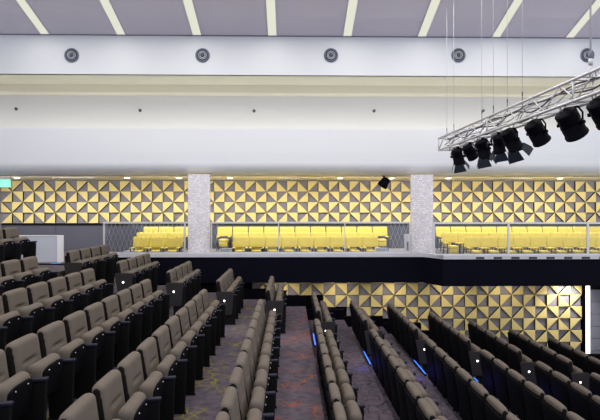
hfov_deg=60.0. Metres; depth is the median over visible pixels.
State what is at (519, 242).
balcony chair
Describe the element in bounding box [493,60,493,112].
wire
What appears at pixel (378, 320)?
trim
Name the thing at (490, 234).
balcony chair
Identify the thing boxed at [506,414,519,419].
seat
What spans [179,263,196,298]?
seat
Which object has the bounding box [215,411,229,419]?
seat
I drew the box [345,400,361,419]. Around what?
seat cushion
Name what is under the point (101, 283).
seat cushion
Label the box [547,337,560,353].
seat
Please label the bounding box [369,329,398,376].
seat
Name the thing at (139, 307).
seat cushion
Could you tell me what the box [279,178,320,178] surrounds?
ceiling vent
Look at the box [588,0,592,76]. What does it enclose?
wire
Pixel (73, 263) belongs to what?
seat
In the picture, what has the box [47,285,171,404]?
floor
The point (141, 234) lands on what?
balcony chair
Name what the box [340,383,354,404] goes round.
seat cushion
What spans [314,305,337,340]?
seat
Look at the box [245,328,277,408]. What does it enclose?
seat
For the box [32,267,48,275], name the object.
seat cushion
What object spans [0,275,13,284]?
seat cushion
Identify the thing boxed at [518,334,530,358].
seat
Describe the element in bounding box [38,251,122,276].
floor
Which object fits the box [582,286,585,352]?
trim
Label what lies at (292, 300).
trim
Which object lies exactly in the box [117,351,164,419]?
seat
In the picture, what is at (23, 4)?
ceiling light
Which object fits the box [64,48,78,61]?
air vent
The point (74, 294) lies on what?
seat cushion
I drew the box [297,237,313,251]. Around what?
balcony chair
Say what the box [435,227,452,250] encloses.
balcony chair
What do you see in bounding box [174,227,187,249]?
balcony chair
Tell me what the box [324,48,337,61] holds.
air vent
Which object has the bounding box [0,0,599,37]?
ceiling
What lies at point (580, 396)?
seat
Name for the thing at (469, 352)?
seat
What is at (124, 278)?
seat
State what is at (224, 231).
balcony chair
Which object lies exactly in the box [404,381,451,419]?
seat
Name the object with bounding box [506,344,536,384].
seat
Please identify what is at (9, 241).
seat cushion
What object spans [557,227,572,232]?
balcony chair
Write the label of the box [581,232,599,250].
balcony chair
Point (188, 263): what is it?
seat
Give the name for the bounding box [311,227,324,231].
balcony chair
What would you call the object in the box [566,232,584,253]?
balcony chair
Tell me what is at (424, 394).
seat cushion
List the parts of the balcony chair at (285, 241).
backrest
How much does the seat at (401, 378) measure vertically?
0.880 m
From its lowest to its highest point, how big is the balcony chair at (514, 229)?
0.682 m
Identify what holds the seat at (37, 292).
on the floor
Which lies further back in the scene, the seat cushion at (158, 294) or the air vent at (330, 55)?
the air vent at (330, 55)
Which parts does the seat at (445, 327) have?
backrest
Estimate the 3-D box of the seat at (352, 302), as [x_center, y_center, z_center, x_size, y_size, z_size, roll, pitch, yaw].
[1.386,2.546,12.010,0.436,0.880,0.568,0,0,-1]
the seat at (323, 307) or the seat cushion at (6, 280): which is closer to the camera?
the seat cushion at (6, 280)
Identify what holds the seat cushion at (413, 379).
on the seat at (393, 364)
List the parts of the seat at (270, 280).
backrest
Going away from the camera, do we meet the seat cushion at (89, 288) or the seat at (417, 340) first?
the seat cushion at (89, 288)
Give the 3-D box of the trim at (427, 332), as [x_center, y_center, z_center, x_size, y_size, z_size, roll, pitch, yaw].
[3.607,3.242,13.419,0.990,0.260,0.120,0,0,-1]
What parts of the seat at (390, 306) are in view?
backrest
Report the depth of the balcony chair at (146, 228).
15.16 m
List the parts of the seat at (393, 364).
backrest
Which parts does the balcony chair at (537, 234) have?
backrest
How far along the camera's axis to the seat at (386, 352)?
7.78 m
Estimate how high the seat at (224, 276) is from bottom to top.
0.880 m
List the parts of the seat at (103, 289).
backrest, panel, panel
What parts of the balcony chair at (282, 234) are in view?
backrest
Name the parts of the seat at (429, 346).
backrest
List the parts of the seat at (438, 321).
backrest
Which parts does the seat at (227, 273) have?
backrest, panel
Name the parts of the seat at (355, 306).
backrest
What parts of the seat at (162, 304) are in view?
backrest, panel, panel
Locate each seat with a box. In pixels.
[0,229,14,262]
[0,259,33,288]
[0,268,15,296]
[0,296,21,351]
[0,349,32,419]
[2,227,36,260]
[2,288,44,336]
[5,333,62,419]
[20,256,58,283]
[26,282,63,333]
[37,321,85,419]
[47,276,80,320]
[59,393,120,419]
[62,310,104,398]
[64,250,90,274]
[64,272,94,310]
[79,248,100,279]
[79,268,114,302]
[83,302,120,380]
[89,246,109,280]
[92,369,147,419]
[99,244,117,282]
[101,295,133,366]
[115,260,138,291]
[115,289,145,353]
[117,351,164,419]
[126,257,146,282]
[128,283,155,342]
[134,255,153,279]
[136,337,177,419]
[139,279,170,333]
[142,253,159,292]
[151,325,187,413]
[164,315,196,395]
[165,269,186,315]
[173,266,191,302]
[175,307,204,379]
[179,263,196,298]
[184,300,211,366]
[185,261,201,294]
[191,294,216,355]
[198,289,225,345]
[215,277,236,324]
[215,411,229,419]
[219,386,263,419]
[221,274,239,318]
[224,271,241,312]
[227,268,243,308]
[228,367,273,419]
[235,351,275,419]
[240,339,276,419]
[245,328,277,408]
[248,319,278,391]
[251,311,279,378]
[254,305,280,366]
[257,299,281,355]
[265,286,286,333]
[267,282,286,326]
[268,279,286,298]
[269,276,286,294]
[311,292,330,316]
[312,296,332,319]
[313,301,334,321]
[313,319,339,361]
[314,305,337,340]
[315,326,343,376]
[316,334,347,388]
[318,343,352,403]
[321,354,358,419]
[324,367,364,419]
[327,383,362,419]
[331,402,346,419]
[349,300,370,333]
[352,304,374,339]
[355,309,379,355]
[359,314,384,364]
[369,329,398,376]
[374,336,406,387]
[380,345,415,400]
[387,303,408,343]
[387,355,425,416]
[391,307,414,349]
[395,367,438,419]
[396,312,420,356]
[402,317,427,364]
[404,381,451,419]
[408,323,435,373]
[416,398,446,419]
[424,339,457,397]
[428,312,436,344]
[433,347,469,410]
[434,317,443,350]
[441,322,460,359]
[443,356,483,417]
[449,327,472,375]
[455,368,499,419]
[458,334,482,383]
[468,320,477,345]
[468,380,517,419]
[476,325,486,350]
[479,349,509,408]
[484,396,513,419]
[485,331,497,358]
[492,359,526,419]
[495,337,508,366]
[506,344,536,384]
[506,369,525,419]
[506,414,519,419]
[507,329,519,347]
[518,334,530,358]
[522,381,544,419]
[529,340,542,361]
[534,361,553,397]
[541,347,556,370]
[542,395,567,419]
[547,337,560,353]
[550,371,571,411]
[555,354,590,390]
[559,343,573,364]
[564,411,584,419]
[569,382,591,419]
[572,349,588,372]
[587,356,599,374]
[589,372,599,395]
[590,395,599,419]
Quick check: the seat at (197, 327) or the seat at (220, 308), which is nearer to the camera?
the seat at (197, 327)
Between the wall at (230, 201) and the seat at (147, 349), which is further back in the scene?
the wall at (230, 201)
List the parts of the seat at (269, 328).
backrest, panel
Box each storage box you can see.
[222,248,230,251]
[375,248,387,251]
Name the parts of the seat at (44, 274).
backrest, panel, panel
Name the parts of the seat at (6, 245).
panel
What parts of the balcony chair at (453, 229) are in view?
backrest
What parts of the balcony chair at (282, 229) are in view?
backrest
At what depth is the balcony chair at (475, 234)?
14.49 m
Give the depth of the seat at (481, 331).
11.94 m
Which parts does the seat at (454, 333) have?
backrest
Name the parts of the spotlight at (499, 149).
barn door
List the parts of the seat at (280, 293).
backrest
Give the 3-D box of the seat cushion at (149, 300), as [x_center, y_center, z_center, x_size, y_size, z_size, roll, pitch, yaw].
[-2.459,1.568,8.363,0.163,0.343,0.476,0,0,-1]
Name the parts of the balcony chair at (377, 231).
backrest, seat, seat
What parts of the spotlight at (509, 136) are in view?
barn door, barn door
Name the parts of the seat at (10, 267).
backrest, panel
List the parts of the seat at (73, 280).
backrest, panel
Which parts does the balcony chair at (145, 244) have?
backrest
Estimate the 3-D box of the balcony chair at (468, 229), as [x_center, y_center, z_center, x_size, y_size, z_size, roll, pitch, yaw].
[5.067,0.829,14.990,0.431,0.682,0.485,0,0,-1]
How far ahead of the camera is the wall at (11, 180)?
15.89 m
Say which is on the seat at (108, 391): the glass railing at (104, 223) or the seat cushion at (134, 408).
the seat cushion at (134, 408)
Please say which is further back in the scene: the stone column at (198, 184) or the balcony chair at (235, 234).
the balcony chair at (235, 234)
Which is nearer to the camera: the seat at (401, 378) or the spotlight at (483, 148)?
the seat at (401, 378)
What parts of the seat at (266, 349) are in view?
backrest, panel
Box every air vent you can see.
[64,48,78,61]
[195,48,209,61]
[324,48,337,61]
[451,48,465,61]
[580,48,594,61]
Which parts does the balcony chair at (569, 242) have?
backrest, seat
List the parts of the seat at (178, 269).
backrest, panel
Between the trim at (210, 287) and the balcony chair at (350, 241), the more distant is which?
the balcony chair at (350, 241)
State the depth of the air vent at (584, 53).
14.04 m
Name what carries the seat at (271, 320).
on the floor at (298, 397)
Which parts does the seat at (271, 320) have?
backrest, panel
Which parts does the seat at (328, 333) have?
backrest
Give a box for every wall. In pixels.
[0,35,599,77]
[0,95,596,129]
[0,128,599,176]
[0,180,599,228]
[1,181,599,222]
[244,283,581,350]
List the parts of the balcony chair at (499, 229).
backrest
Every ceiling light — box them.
[16,0,49,33]
[99,0,125,34]
[182,0,201,34]
[265,0,276,35]
[343,0,357,35]
[417,0,440,36]
[491,0,522,36]
[565,0,599,37]
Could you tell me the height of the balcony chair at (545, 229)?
0.682 m
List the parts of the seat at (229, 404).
backrest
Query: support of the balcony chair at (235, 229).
on the floor at (438, 251)
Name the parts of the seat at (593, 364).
backrest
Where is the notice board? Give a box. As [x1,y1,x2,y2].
[404,234,410,252]
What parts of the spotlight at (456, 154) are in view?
barn door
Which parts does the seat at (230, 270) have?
backrest, panel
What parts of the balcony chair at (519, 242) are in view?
backrest, seat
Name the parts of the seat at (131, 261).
backrest, panel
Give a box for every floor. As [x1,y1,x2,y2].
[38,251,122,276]
[46,292,216,419]
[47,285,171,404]
[114,277,116,294]
[123,248,592,253]
[174,299,266,419]
[265,306,323,419]
[308,320,394,419]
[348,327,457,419]
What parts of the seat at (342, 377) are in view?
backrest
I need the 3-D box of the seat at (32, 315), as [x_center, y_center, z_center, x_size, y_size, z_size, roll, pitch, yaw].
[-3.460,1.445,6.555,0.436,0.880,0.568,0,0,-1]
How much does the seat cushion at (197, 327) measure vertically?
0.343 m
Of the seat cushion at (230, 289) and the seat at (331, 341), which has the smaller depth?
the seat at (331, 341)
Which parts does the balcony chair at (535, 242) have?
backrest, seat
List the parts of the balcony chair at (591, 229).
backrest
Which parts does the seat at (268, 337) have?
backrest, panel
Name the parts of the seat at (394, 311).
backrest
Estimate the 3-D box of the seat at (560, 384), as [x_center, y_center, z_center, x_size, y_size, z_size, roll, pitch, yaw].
[4.425,3.123,8.466,0.436,0.880,0.568,0,0,-1]
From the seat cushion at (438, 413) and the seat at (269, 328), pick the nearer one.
the seat cushion at (438, 413)
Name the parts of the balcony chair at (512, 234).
backrest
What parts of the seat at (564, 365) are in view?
backrest, panel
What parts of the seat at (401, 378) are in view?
backrest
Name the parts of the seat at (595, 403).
backrest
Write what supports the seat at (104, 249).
on the floor
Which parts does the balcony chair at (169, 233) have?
backrest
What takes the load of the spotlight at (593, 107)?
hanging from the lighting truss
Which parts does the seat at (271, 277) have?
backrest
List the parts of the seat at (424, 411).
backrest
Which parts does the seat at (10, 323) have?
backrest, panel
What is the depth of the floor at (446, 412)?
9.02 m
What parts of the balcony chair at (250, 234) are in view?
backrest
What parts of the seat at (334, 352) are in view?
backrest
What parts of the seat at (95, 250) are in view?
backrest, panel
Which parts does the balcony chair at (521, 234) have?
backrest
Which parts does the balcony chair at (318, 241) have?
backrest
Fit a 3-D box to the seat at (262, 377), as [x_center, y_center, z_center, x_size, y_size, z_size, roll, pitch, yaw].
[-0.469,1.991,5.500,0.436,0.880,0.568,0,0,-1]
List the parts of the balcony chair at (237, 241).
backrest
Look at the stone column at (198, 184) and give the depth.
13.41 m
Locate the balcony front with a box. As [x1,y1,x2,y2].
[114,257,599,285]
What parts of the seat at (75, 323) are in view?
backrest, panel, armrest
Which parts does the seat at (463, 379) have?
backrest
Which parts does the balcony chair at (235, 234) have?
backrest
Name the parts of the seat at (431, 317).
backrest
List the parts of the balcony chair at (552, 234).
backrest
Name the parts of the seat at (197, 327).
backrest, panel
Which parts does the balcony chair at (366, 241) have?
backrest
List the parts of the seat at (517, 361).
backrest, panel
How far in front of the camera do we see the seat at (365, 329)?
10.08 m
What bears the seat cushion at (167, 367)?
on the seat at (147, 349)
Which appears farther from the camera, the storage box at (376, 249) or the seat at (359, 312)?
the storage box at (376, 249)
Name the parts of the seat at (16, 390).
backrest, panel, armrest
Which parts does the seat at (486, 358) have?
backrest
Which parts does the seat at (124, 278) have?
backrest, panel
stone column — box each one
[188,174,209,252]
[410,175,432,252]
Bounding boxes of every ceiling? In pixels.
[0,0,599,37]
[0,74,599,86]
[0,175,599,180]
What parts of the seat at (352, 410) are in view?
backrest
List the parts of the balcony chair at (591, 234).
backrest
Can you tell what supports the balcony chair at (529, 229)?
on the floor at (438, 251)
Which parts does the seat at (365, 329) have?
backrest, panel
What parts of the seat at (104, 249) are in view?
backrest, panel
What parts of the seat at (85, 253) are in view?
backrest, panel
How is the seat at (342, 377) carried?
on the floor at (369, 394)
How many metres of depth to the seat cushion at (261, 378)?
5.40 m
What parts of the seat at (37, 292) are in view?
backrest, panel, armrest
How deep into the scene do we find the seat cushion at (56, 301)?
7.10 m
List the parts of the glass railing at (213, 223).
post, post, rail, post, post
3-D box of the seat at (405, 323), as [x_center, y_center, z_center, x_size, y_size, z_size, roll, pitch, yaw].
[2.398,2.722,10.879,0.436,0.880,0.568,0,0,-1]
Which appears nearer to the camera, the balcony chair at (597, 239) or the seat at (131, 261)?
the seat at (131, 261)
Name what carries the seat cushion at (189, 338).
on the seat at (173, 323)
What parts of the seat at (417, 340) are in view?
backrest, panel, panel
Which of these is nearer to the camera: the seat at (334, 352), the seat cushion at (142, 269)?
the seat at (334, 352)
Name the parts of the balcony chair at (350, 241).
backrest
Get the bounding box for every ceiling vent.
[55,178,97,178]
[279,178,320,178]
[489,178,531,178]
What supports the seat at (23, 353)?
on the floor at (211, 295)
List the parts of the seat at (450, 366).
backrest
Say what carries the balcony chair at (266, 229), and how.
on the floor at (438, 251)
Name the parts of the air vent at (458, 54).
plate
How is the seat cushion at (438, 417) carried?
on the seat at (424, 411)
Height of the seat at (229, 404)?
0.880 m
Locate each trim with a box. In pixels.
[0,34,599,38]
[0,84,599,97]
[1,223,599,250]
[118,253,599,258]
[201,283,215,291]
[243,288,265,298]
[286,295,305,305]
[306,309,343,319]
[344,316,382,326]
[383,322,420,333]
[421,330,459,338]
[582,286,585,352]
[588,354,599,359]
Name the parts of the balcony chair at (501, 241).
backrest, seat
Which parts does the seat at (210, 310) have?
backrest, panel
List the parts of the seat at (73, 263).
panel, backrest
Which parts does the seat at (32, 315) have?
backrest, panel, armrest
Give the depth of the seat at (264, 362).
5.91 m
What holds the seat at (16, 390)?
on the floor at (211, 295)
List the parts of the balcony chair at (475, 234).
backrest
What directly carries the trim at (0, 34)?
attached to the wall at (19, 54)
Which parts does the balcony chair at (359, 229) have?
backrest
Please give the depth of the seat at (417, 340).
10.09 m
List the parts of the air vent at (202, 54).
plate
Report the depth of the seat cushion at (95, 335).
5.95 m
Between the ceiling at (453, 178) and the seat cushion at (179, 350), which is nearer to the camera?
the seat cushion at (179, 350)
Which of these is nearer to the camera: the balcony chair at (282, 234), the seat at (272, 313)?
the seat at (272, 313)
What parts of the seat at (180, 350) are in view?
backrest, panel, armrest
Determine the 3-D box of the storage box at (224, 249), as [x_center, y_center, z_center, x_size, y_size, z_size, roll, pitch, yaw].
[-1.884,1.187,13.362,0.230,0.410,0.100,0,0,-1]
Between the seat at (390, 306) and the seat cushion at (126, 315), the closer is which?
the seat cushion at (126, 315)
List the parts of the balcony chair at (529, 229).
backrest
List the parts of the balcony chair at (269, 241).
backrest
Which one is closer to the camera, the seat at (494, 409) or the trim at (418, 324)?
the seat at (494, 409)
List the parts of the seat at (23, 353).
backrest, panel, armrest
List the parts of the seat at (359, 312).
backrest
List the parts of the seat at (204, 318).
backrest, panel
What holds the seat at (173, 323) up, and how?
on the floor at (205, 405)
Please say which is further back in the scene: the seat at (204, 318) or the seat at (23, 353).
the seat at (204, 318)
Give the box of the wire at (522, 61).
[522,61,522,105]
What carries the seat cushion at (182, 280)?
on the seat at (177, 289)
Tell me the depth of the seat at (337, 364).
7.13 m
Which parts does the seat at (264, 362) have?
backrest, panel, armrest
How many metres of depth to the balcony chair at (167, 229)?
15.17 m
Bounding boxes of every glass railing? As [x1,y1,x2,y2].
[103,222,187,253]
[211,222,409,252]
[433,222,599,254]
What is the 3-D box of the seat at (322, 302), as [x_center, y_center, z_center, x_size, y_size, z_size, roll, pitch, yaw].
[0.476,2.366,11.993,0.436,0.880,0.568,0,0,-1]
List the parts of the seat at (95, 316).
backrest, panel, armrest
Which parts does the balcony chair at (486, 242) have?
backrest, seat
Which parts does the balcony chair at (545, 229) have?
backrest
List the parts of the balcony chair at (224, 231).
seat, backrest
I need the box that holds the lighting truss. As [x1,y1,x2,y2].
[438,66,599,150]
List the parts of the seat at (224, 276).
backrest, panel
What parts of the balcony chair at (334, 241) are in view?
backrest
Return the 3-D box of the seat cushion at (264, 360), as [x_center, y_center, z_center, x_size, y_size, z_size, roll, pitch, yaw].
[-0.435,1.919,6.110,0.163,0.343,0.476,0,0,-1]
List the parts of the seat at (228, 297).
backrest, panel, panel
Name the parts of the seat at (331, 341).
backrest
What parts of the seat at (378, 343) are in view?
backrest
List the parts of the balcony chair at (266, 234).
backrest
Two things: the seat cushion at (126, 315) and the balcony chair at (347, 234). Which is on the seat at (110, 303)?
the seat cushion at (126, 315)
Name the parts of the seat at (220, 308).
backrest, panel, panel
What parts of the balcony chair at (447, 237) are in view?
backrest, seat, seat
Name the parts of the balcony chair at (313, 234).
backrest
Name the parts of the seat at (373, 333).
backrest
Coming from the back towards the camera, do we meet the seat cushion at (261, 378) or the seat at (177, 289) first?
the seat at (177, 289)
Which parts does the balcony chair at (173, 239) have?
backrest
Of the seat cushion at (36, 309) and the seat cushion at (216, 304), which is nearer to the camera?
the seat cushion at (36, 309)
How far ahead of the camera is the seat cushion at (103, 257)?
11.60 m
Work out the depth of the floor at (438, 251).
14.99 m
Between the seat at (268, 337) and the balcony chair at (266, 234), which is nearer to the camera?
the seat at (268, 337)
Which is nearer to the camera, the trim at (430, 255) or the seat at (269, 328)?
the seat at (269, 328)
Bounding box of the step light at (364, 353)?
[363,351,371,365]
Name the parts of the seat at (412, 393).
backrest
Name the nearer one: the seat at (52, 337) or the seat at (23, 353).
the seat at (23, 353)
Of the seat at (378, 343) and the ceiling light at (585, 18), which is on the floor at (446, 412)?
the seat at (378, 343)
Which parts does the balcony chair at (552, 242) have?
backrest, seat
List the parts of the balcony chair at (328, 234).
backrest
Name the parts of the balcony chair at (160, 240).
backrest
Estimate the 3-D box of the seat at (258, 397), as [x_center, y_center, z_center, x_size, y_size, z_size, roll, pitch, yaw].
[-0.458,1.989,4.925,0.436,0.880,0.568,0,0,-1]
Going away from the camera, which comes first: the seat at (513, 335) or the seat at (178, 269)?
the seat at (178, 269)
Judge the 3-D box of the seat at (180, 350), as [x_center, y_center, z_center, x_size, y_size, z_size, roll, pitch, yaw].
[-1.469,1.813,6.007,0.436,0.880,0.568,0,0,-1]
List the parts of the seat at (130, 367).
backrest, panel, armrest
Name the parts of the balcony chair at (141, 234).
backrest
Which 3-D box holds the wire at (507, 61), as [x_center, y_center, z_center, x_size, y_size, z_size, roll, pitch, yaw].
[3.830,-3.912,9.612,0.019,4.198,0.019,0,0,-1]
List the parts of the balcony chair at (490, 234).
backrest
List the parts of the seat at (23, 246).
backrest, panel, panel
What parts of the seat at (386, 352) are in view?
backrest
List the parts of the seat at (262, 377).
backrest, panel, armrest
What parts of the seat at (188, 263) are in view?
backrest, panel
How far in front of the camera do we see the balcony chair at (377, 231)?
15.26 m
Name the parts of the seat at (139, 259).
backrest, panel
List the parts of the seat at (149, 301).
backrest, panel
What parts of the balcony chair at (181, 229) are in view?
backrest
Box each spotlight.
[377,176,389,188]
[450,146,469,172]
[462,142,477,161]
[474,137,496,168]
[489,132,507,162]
[499,127,533,163]
[524,118,550,147]
[555,105,588,141]
[586,96,599,129]
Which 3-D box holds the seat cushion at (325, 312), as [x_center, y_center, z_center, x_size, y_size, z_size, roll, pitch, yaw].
[0.543,2.288,10.879,0.163,0.343,0.476,0,0,-1]
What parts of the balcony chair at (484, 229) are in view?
backrest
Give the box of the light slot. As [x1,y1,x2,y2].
[586,286,589,353]
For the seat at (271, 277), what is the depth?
12.14 m
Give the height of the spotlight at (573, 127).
0.518 m
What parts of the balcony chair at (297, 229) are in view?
backrest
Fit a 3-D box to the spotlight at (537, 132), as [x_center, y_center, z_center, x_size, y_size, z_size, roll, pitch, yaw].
[3.902,-1.267,8.546,0.442,0.475,0.385,0,0,-1]
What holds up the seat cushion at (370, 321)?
on the seat at (359, 312)
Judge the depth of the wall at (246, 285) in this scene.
14.22 m
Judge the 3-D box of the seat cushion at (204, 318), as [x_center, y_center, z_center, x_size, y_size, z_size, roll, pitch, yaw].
[-1.458,1.746,7.797,0.163,0.343,0.476,0,0,-1]
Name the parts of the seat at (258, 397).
backrest, armrest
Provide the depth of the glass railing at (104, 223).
13.17 m
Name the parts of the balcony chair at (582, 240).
backrest, seat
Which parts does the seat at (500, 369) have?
backrest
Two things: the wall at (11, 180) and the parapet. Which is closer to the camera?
the parapet
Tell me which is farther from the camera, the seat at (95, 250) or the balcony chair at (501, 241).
the balcony chair at (501, 241)
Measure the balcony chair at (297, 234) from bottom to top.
0.682 m
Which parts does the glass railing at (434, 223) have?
post, post, rail, post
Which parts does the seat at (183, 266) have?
backrest, panel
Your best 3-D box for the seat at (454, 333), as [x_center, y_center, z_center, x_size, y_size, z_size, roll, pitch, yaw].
[3.390,2.921,10.797,0.436,0.880,0.568,0,0,-1]
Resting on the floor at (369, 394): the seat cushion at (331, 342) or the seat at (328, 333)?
the seat at (328, 333)
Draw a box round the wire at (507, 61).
[507,61,507,111]
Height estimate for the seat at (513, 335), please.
0.880 m
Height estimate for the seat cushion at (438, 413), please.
0.343 m
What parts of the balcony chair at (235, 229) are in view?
backrest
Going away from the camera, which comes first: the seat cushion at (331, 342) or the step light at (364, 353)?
the seat cushion at (331, 342)
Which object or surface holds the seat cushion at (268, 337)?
on the seat at (268, 337)
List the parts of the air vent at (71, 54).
plate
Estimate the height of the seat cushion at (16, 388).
0.343 m
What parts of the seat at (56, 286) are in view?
backrest, panel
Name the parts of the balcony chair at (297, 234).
backrest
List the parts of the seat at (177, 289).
backrest, panel, panel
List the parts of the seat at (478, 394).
backrest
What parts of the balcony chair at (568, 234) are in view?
backrest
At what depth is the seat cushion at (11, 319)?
5.99 m
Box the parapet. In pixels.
[19,235,63,261]
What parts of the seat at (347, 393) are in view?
backrest, armrest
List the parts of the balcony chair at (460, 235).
backrest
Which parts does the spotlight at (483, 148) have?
barn door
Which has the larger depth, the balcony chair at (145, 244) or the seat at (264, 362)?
the balcony chair at (145, 244)
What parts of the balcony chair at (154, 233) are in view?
backrest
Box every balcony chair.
[129,237,149,251]
[133,232,151,250]
[143,227,157,231]
[146,237,165,251]
[152,232,167,251]
[159,227,173,232]
[163,237,181,251]
[168,232,183,251]
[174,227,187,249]
[216,227,231,250]
[232,227,247,250]
[232,232,247,251]
[232,237,248,251]
[248,232,263,251]
[249,227,262,231]
[249,237,264,251]
[264,227,277,231]
[264,232,277,251]
[265,237,280,251]
[280,227,293,249]
[280,232,294,251]
[281,237,296,251]
[295,227,309,249]
[295,232,310,251]
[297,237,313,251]
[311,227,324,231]
[311,232,325,251]
[314,237,329,251]
[326,227,340,232]
[326,232,341,251]
[330,237,346,251]
[342,227,355,231]
[342,232,357,250]
[346,237,362,251]
[357,227,372,249]
[357,232,373,251]
[362,237,378,251]
[372,227,388,250]
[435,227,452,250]
[442,232,460,253]
[451,227,465,249]
[457,232,476,253]
[464,237,484,253]
[466,227,480,232]
[473,232,492,253]
[481,227,495,236]
[481,237,501,253]
[488,232,506,253]
[497,227,511,249]
[497,237,518,253]
[504,232,524,253]
[512,227,526,249]
[513,237,535,253]
[519,232,540,253]
[527,227,546,249]
[530,237,552,253]
[535,232,556,253]
[542,227,556,249]
[546,237,569,253]
[550,232,569,253]
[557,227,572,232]
[562,237,585,253]
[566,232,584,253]
[573,227,585,231]
[578,237,599,253]
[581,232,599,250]
[589,227,599,249]
[595,237,599,250]
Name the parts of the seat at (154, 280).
backrest, panel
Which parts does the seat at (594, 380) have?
backrest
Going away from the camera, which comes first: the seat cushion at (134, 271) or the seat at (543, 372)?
the seat at (543, 372)
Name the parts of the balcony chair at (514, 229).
backrest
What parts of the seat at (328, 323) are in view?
backrest, panel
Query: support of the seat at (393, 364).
on the floor at (446, 412)
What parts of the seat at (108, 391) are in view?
backrest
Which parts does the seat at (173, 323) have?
backrest, panel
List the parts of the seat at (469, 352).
backrest, panel, panel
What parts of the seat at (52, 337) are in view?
backrest, panel, armrest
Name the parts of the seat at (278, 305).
backrest, panel, panel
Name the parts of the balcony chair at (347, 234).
backrest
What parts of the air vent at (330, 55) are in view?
plate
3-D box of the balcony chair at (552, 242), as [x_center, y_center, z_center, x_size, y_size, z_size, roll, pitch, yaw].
[6.790,1.054,13.692,0.431,0.682,0.485,0,0,-1]
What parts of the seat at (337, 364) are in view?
backrest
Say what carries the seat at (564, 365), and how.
on the floor
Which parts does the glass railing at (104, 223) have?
post, rail, post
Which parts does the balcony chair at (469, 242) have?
backrest, seat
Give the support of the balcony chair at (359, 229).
on the floor at (438, 251)
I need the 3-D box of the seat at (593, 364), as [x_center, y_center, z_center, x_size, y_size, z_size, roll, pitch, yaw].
[6.359,3.552,10.851,0.436,0.880,0.568,0,0,-1]
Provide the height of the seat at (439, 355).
0.880 m
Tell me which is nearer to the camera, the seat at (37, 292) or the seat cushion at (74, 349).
the seat cushion at (74, 349)
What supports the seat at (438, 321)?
on the floor
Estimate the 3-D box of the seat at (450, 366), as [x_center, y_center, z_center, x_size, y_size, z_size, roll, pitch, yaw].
[2.456,2.710,7.854,0.436,0.880,0.568,0,0,-1]
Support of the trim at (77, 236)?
attached to the wall at (11, 180)
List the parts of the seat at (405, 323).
backrest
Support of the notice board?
on the floor
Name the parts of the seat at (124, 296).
backrest, panel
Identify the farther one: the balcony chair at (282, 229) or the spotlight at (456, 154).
the balcony chair at (282, 229)
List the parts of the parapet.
post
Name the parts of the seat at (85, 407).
backrest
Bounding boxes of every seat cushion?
[0,238,13,244]
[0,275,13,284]
[0,311,19,326]
[0,371,29,400]
[13,237,28,242]
[13,271,32,279]
[18,302,42,315]
[27,353,60,377]
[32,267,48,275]
[41,295,62,307]
[57,338,83,358]
[60,289,79,299]
[76,259,89,264]
[78,284,93,293]
[80,326,103,343]
[89,256,99,262]
[92,279,105,287]
[98,254,108,259]
[99,317,119,331]
[107,252,117,257]
[115,308,132,320]
[116,392,145,419]
[127,269,137,273]
[129,301,144,312]
[136,266,145,272]
[138,371,162,396]
[141,295,153,305]
[151,290,162,298]
[155,354,175,375]
[169,341,186,359]
[176,278,185,282]
[180,330,195,345]
[189,321,202,334]
[197,313,208,324]
[204,306,214,316]
[210,300,219,309]
[226,287,233,291]
[247,408,261,419]
[248,386,264,412]
[253,369,267,390]
[257,355,269,372]
[260,343,271,357]
[262,333,272,345]
[264,324,273,334]
[266,316,274,326]
[268,310,275,318]
[275,295,281,300]
[319,300,325,307]
[321,305,327,312]
[322,310,329,320]
[324,315,331,321]
[324,329,333,340]
[327,337,336,350]
[329,346,340,360]
[332,357,344,372]
[336,369,349,387]
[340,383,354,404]
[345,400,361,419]
[367,318,373,325]
[369,324,378,330]
[383,339,391,347]
[389,348,398,357]
[396,358,406,368]
[404,369,416,381]
[413,382,427,397]
[419,332,428,339]
[423,397,440,415]
[437,416,446,419]
[471,343,480,350]
[522,354,532,361]
[573,365,582,372]
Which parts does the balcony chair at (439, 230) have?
backrest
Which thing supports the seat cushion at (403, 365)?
on the seat at (386, 352)
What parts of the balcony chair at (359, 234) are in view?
backrest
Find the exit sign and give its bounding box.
[0,177,10,186]
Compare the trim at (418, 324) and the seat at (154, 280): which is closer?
the seat at (154, 280)
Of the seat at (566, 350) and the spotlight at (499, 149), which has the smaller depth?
the spotlight at (499, 149)
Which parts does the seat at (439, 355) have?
backrest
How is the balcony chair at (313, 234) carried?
on the floor
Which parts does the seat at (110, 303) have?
backrest, panel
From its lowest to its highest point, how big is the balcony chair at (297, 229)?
0.682 m
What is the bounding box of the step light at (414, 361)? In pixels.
[413,360,426,375]
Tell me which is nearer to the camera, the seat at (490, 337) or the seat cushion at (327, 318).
the seat cushion at (327, 318)
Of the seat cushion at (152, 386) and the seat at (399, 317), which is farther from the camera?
the seat at (399, 317)
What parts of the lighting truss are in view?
frame, frame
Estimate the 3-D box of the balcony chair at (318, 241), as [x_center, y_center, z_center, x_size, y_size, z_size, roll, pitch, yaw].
[0.584,1.054,13.752,0.431,0.682,0.485,0,0,-1]
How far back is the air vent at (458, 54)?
13.97 m
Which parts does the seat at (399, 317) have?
backrest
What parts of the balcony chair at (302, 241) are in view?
backrest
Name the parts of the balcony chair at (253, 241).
backrest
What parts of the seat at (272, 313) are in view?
backrest, panel, panel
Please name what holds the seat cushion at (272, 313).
on the seat at (272, 313)
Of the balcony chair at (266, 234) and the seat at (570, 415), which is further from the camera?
the balcony chair at (266, 234)
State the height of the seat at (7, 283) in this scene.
0.880 m
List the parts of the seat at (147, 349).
backrest, panel, armrest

